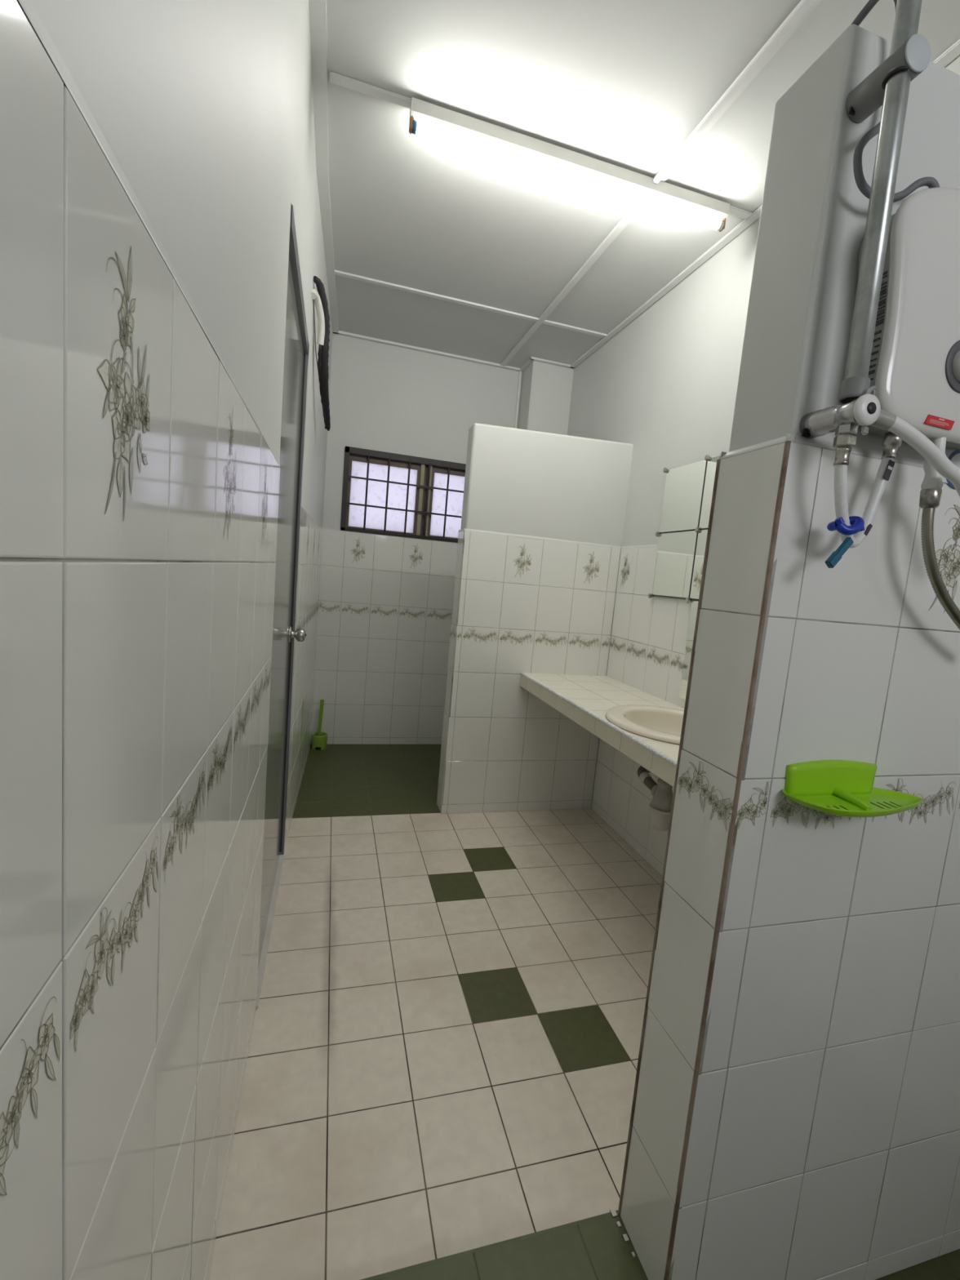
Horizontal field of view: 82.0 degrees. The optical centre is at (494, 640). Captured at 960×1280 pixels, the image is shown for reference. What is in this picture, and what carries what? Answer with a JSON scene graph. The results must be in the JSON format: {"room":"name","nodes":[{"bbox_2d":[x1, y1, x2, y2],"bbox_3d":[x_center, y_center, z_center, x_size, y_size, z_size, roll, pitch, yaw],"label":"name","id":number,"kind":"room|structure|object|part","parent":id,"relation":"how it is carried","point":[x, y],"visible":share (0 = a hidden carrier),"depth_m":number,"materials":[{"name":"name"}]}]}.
{"room":"bathroom","nodes":[
{"label":"bathroom","id":0,"kind":"room"},
{"bbox_2d":[0,0,333,1279],"bbox_3d":[-0.589,-0.316,1.361,0.207,2.770,5.230,3,7,-17],"label":"wall","id":1,"kind":"structure","parent":0,"point":[156,155],"depth_m":0.43,"materials":[{"name":"tile"}]},
{"bbox_2d":[256,204,309,1008],"bbox_3d":[-0.728,-0.064,1.877,0.143,2.130,0.910,3,7,-17],"label":"door","id":2,"kind":"structure","parent":1,"relation":"in","point":[296,340],"depth_m":1.87,"materials":[{"name":"paint"}]},
{"bbox_3d":[-0.785,-0.025,2.196,0.065,0.065,0.065,3,7,-17],"label":"knob","id":3,"kind":"part","parent":2,"relation":"part of","materials":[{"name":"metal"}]},
{"bbox_2d":[311,275,330,431],"bbox_3d":[-0.764,-1.264,2.486,0.064,0.491,0.533,4,7,-8],"label":"umbrella","id":4,"kind":"object","parent":1,"relation":"attached to","point":[320,300],"visible":0.98,"depth_m":2.37,"materials":[{"name":"black fabric"}]},
{"bbox_3d":[-0.739,-1.348,2.293,0.036,0.172,0.167,5,7,-1],"label":"handle","id":5,"kind":"part","parent":4,"relation":"part of","materials":[{"name":"white plastic"}]},
{"bbox_2d":[308,0,338,333],"bbox_3d":[-0.395,-1.676,1.226,0.084,0.012,4.931,3,7,-16],"label":"trim","id":6,"kind":"structure","parent":1,"relation":"attached to","point":[317,8],"depth_m":1.90,"materials":[{"name":"paint"}]},
{"bbox_2d":[332,39,959,372],"bbox_3d":[0.391,-1.633,1.470,1.610,0.018,4.927,3,7,-17],"label":"trim","id":7,"kind":"structure","parent":1,"relation":"attached to","point":[951,53],"depth_m":2.94,"materials":[{"name":"paint"}]},
{"bbox_2d":[311,333,522,744],"bbox_3d":[-0.455,-0.608,4.021,1.853,2.770,0.137,3,7,-17],"label":"wall","id":8,"kind":"structure","parent":0,"point":[385,602],"depth_m":3.88,"materials":[{"name":"tile"}]},
{"bbox_2d":[340,445,466,542],"bbox_3d":[-0.575,-1.008,3.889,0.963,0.555,0.078,3,7,-17],"label":"window","id":9,"kind":"structure","parent":8,"relation":"in","point":[384,493],"depth_m":3.86,"materials":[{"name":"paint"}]},
{"bbox_3d":[-0.777,-1.011,3.843,0.496,0.495,0.028,3,7,-17],"label":"sash","id":10,"kind":"part","parent":9,"relation":"part of","materials":[{"name":"brown wood"}]},
{"bbox_3d":[-0.779,-0.999,3.845,0.456,0.459,0.005,3,7,-17],"label":"pane","id":11,"kind":"part","parent":9,"relation":"part of","materials":[{"name":"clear glass"}]},
{"bbox_3d":[-0.308,-0.984,3.984,0.344,0.495,0.028,3,7,-17],"label":"sash","id":12,"kind":"part","parent":9,"relation":"part of","materials":[{"name":"brown wood"}]},
{"bbox_3d":[-0.309,-0.973,3.986,0.304,0.459,0.005,3,7,-17],"label":"pane","id":13,"kind":"part","parent":9,"relation":"part of","materials":[{"name":"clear glass"}]},
{"bbox_2d":[514,370,521,428],"bbox_3d":[0.129,-1.337,4.012,0.012,1.198,0.018,3,7,-17],"label":"conduit","id":14,"kind":"object","parent":8,"relation":"attached to","point":[520,371],"visible":0.4,"depth_m":3.96,"materials":[{"name":"white plastic"}]},
{"bbox_2d":[360,1208,648,1279],"bbox_3d":[-0.095,1.133,0.898,0.747,0.105,0.142,3,7,-17],"label":"floor","id":15,"kind":"structure","parent":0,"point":[597,1247],"depth_m":0.97,"materials":[{"name":"green tile"}]},
{"bbox_2d":[436,422,633,813],"bbox_3d":[0.219,-0.079,3.036,0.909,2.067,0.138,3,7,-17],"label":"wall partition","id":16,"kind":"structure","parent":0,"point":[540,535],"depth_m":2.95,"materials":[{"name":"tile"}]},
{"bbox_2d":[517,360,573,435],"bbox_3d":[0.254,-0.548,4.052,0.311,2.770,0.246,3,7,-17],"label":"wall column","id":17,"kind":"structure","parent":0,"point":[545,394],"depth_m":3.81,"materials":[{"name":"paint"}]},
{"bbox_2d":[208,744,959,1279],"bbox_3d":[0.117,1.161,1.775,2.053,0.120,5.330,3,7,-17],"label":"floor","id":18,"kind":"structure","parent":0,"point":[442,1059],"depth_m":1.56,"materials":[{"name":"tile"}]},
{"bbox_2d":[311,699,327,750],"bbox_3d":[-1.206,0.573,3.811,0.106,0.345,0.106,3,7,-17],"label":"toilet brush","id":19,"kind":"object","parent":18,"relation":"on","point":[319,739],"visible":1,"depth_m":3.79,"materials":[{"name":"green plastic"}]},
{"bbox_3d":[-1.205,0.559,3.807,0.034,0.316,0.026,3,7,-17],"label":"handle","id":20,"kind":"part","parent":19,"relation":"part of","materials":[{"name":"green plastic"}]},
{"bbox_2d":[326,0,959,368],"bbox_3d":[0.374,-1.688,1.448,2.053,0.100,5.330,3,7,-17],"label":"ceiling","id":21,"kind":"structure","parent":0,"point":[622,83],"depth_m":1.87,"materials":[{"name":"paint"}]},
{"bbox_2d":[334,270,606,337],"bbox_3d":[-0.089,-1.861,3.065,1.573,0.009,0.036,3,7,-17],"label":"trim","id":22,"kind":"structure","parent":21,"relation":"attached to","point":[336,272],"depth_m":3.03,"materials":[{"name":"paint"}]},
{"bbox_2d":[329,71,751,219],"bbox_3d":[0.242,-1.700,1.928,1.573,0.009,0.036,3,7,-17],"label":"trim","id":23,"kind":"structure","parent":21,"relation":"attached to","point":[335,78],"depth_m":1.74,"materials":[{"name":"paint"}]},
{"bbox_2d":[408,97,729,231],"bbox_3d":[0.304,-1.649,1.943,1.205,0.084,0.048,3,7,-17],"label":"ceiling light","id":24,"kind":"object","parent":21,"relation":"attached to","point":[427,120],"visible":1,"depth_m":1.90,"materials":[{"name":"paint"}]},
{"bbox_2d":[500,0,822,366],"bbox_3d":[0.730,-1.614,1.562,0.036,0.010,4.870,3,7,-17],"label":"trim","id":25,"kind":"structure","parent":21,"relation":"attached to","point":[633,211],"depth_m":2.17,"materials":[{"name":"paint"}]},
{"bbox_2d":[653,0,813,183],"bbox_3d":[0.983,-1.470,0.616,0.020,0.013,2.910,3,7,-17],"label":"trim","id":26,"kind":"structure","parent":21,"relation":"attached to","point":[802,5],"depth_m":1.58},
{"bbox_2d":[567,54,959,875],"bbox_3d":[1.108,-0.220,1.869,0.151,2.770,5.230,3,7,-17],"label":"wall","id":27,"kind":"structure","parent":0,"point":[664,385],"depth_m":2.73,"materials":[{"name":"paint"}]},
{"bbox_2d":[520,671,684,787],"bbox_3d":[0.653,0.349,2.117,0.517,0.077,1.969,3,7,-17],"label":"countertop","id":28,"kind":"structure","parent":27,"relation":"attached to","point":[585,700],"depth_m":2.39,"materials":[{"name":"tile"}]},
{"bbox_2d":[605,704,684,745],"bbox_3d":[0.663,0.396,2.089,0.488,0.190,0.538,3,7,-17],"label":"basin","id":29,"kind":"object","parent":28,"relation":"in","point":[663,724],"visible":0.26,"depth_m":2.24,"materials":[{"name":"ceramic"}]},
{"bbox_2d":[637,765,672,831],"bbox_3d":[0.682,0.596,2.260,0.194,0.238,0.375,9,8,32],"label":"trap","id":30,"kind":"object","parent":29,"relation":"attached to","point":[660,805],"visible":0.7,"depth_m":2.09,"materials":[{"name":"grey plastic"}]},
{"bbox_2d":[648,802,671,831],"bbox_3d":[0.640,0.682,2.127,0.098,0.090,0.098,3,7,-17],"label":"cup","id":31,"kind":"object","parent":30,"relation":"on","point":[660,815],"depth_m":2.09,"materials":[{"name":"white plastic"}]},
{"bbox_2d":[651,530,697,599],"bbox_3d":[0.828,-0.350,2.543,0.013,0.298,0.303,3,7,-17],"label":"mirror","id":32,"kind":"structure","parent":27,"relation":"attached to","point":[676,551],"depth_m":2.53,"materials":[{"name":"white mirror"}]},
{"bbox_2d":[647,593,653,598],"bbox_3d":[0.765,-0.221,2.707,0.026,0.025,0.022,3,7,-17],"label":"mirror clip","id":33,"kind":"object","parent":32,"relation":"attached to","point":[650,595],"visible":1,"depth_m":2.70,"materials":[{"name":"metal"}]},
{"bbox_2d":[685,597,692,603],"bbox_3d":[0.850,-0.178,2.417,0.026,0.025,0.022,3,7,-17],"label":"mirror clip","id":34,"kind":"object","parent":32,"relation":"attached to","point":[688,600],"visible":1,"depth_m":2.41,"materials":[{"name":"metal"}]},
{"bbox_2d":[659,459,707,533],"bbox_3d":[0.855,-0.647,2.510,0.013,0.298,0.303,3,7,-17],"label":"mirror","id":35,"kind":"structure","parent":27,"relation":"attached to","point":[684,486],"depth_m":2.49,"materials":[{"name":"white mirror"}]},
{"bbox_2d":[662,467,669,472],"bbox_3d":[0.819,-0.817,2.639,0.026,0.025,0.022,3,7,-17],"label":"mirror clip","id":36,"kind":"object","parent":35,"relation":"attached to","point":[664,470],"visible":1,"depth_m":2.63,"materials":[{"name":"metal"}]},
{"bbox_2d":[679,600,697,699],"bbox_3d":[0.910,0.070,2.198,0.010,0.430,0.488,3,7,-17],"label":"wall mirror","id":37,"kind":"object","parent":27,"relation":"attached to","point":[694,606],"visible":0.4,"depth_m":2.40,"materials":[{"name":"white mirror"}]},
{"bbox_2d":[679,663,684,669],"bbox_3d":[0.829,0.111,2.432,0.026,0.025,0.022,3,7,-17],"label":"mirror clip","id":38,"kind":"object","parent":37,"relation":"attached to","point":[682,665],"visible":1,"depth_m":2.42,"materials":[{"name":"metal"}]},
{"bbox_2d":[689,529,707,599],"bbox_3d":[0.912,-0.310,2.254,0.013,0.298,0.303,3,7,-17],"label":"mirror","id":39,"kind":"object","parent":27,"relation":"attached to","point":[702,535],"depth_m":2.37,"materials":[{"name":"white mirror"}]},
{"bbox_2d":[694,527,700,533],"bbox_3d":[0.878,-0.478,2.378,0.026,0.025,0.022,3,7,-17],"label":"mirror clip","id":40,"kind":"object","parent":39,"relation":"attached to","point":[697,530],"visible":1,"depth_m":2.37,"materials":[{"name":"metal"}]},
{"bbox_2d":[698,455,719,529],"bbox_3d":[0.939,-0.606,2.220,0.013,0.298,0.303,3,7,-17],"label":"mirror","id":41,"kind":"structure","parent":27,"relation":"attached to","point":[712,462],"depth_m":2.33,"materials":[{"name":"white mirror"}]},
{"bbox_2d":[704,454,711,461],"bbox_3d":[0.906,-0.777,2.342,0.026,0.025,0.022,3,7,-17],"label":"mirror clip","id":42,"kind":"object","parent":41,"relation":"attached to","point":[707,457],"visible":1,"depth_m":2.33,"materials":[{"name":"metal"}]},
{"bbox_2d":[617,23,959,1279],"bbox_3d":[0.788,0.224,1.016,0.943,2.028,0.150,3,7,-17],"label":"wall","id":43,"kind":"structure","parent":0,"point":[795,1112],"depth_m":0.88,"materials":[{"name":"tile"}]},
{"bbox_2d":[782,760,923,817],"bbox_3d":[0.552,0.221,0.826,0.230,0.059,0.084,3,7,-17],"label":"soap dish","id":44,"kind":"object","parent":43,"relation":"attached to","point":[842,788],"visible":1,"depth_m":0.84,"materials":[{"name":"green plastic"}]},
{"bbox_3d":[0.523,0.212,0.856,0.172,0.055,0.009,3,7,-17],"label":"plate","id":45,"kind":"part","parent":44,"relation":"part of","materials":[{"name":"green plastic"}]},
{"bbox_2d":[782,786,923,817],"bbox_3d":[0.550,0.240,0.828,0.230,0.019,0.083,3,7,-17],"label":"tray","id":46,"kind":"object","parent":44,"relation":"on","point":[850,802],"depth_m":0.83,"materials":[{"name":"green plastic"}]},
{"bbox_2d":[799,0,930,448],"bbox_3d":[0.483,-0.655,0.684,0.046,0.812,0.093,3,7,-17],"label":"shower rail","id":47,"kind":"object","parent":43,"relation":"attached to","point":[888,86],"visible":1,"depth_m":0.68,"materials":[{"name":"metal"}]},
{"bbox_3d":[0.465,-0.288,0.687,0.038,0.038,0.011,3,7,-17],"label":"valve knob","id":48,"kind":"part","parent":47,"relation":"part of","materials":[{"name":"white plastic"}]},
{"bbox_2d":[870,408,959,497],"bbox_3d":[0.583,-0.206,0.739,0.250,0.172,0.031,4,7,-14],"label":"shower hose","id":49,"kind":"object","parent":47,"relation":"attached to","point":[886,420],"visible":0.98,"depth_m":0.71,"materials":[{"name":"white plastic"}]},
{"bbox_2d":[857,186,959,449],"bbox_3d":[0.639,-0.434,0.761,0.307,0.311,0.082,3,7,-17],"label":"water heater","id":50,"kind":"object","parent":43,"relation":"attached to","point":[914,366],"visible":0.77,"depth_m":0.71,"materials":[{"name":"white plastic"}]},
{"bbox_2d":[833,431,902,548],"bbox_3d":[0.498,-0.208,0.746,0.129,0.163,0.022,1,7,-29],"label":"hose","id":51,"kind":"object","parent":50,"relation":"attached to","point":[891,442],"visible":0.9,"depth_m":0.76,"materials":[{"name":"white plastic"},{"name":"metal"}]},
{"bbox_2d":[825,515,864,568],"bbox_3d":[0.466,-0.134,0.743,0.055,0.074,0.036,3,7,-17],"label":"clip","id":52,"kind":"object","parent":51,"relation":"attached to","point":[856,522],"visible":1,"depth_m":0.73,"materials":[{"name":"blue plastic"}]},
{"bbox_3d":[0.459,-0.118,0.735,0.040,0.044,0.008,3,7,-20],"label":"clip lever","id":53,"kind":"part","parent":52,"relation":"part of","materials":[{"name":"teal plastic"}]},
{"bbox_2d":[851,0,939,202],"bbox_3d":[0.520,-0.701,0.755,0.137,0.248,0.116,3,7,-17],"label":"power cable","id":54,"kind":"object","parent":50,"relation":"attached to","point":[931,182],"visible":0.5,"depth_m":0.71,"materials":[{"name":"grey rubber"}]},
{"bbox_2d":[919,436,959,630],"bbox_3d":[0.686,-0.130,0.807,0.196,0.298,0.026,3,7,-17],"label":"flexible hose","id":55,"kind":"object","parent":50,"relation":"hanging from","point":[931,492],"visible":0.99,"depth_m":0.78,"materials":[{"name":"metal"}]},
{"bbox_3d":[0.632,-0.367,0.733,0.043,0.043,0.015,3,7,-17],"label":"dial knob","id":56,"kind":"part","parent":50,"relation":"part of","materials":[{"name":"white plastic"}]},
{"bbox_2d":[942,448,959,488],"bbox_3d":[0.715,-0.268,0.847,0.077,0.067,0.002,3,7,-17],"label":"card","id":57,"kind":"object","parent":43,"relation":"attached to","point":[953,455],"visible":0.3,"depth_m":0.84,"materials":[{"name":"white plastic"}]}
]}

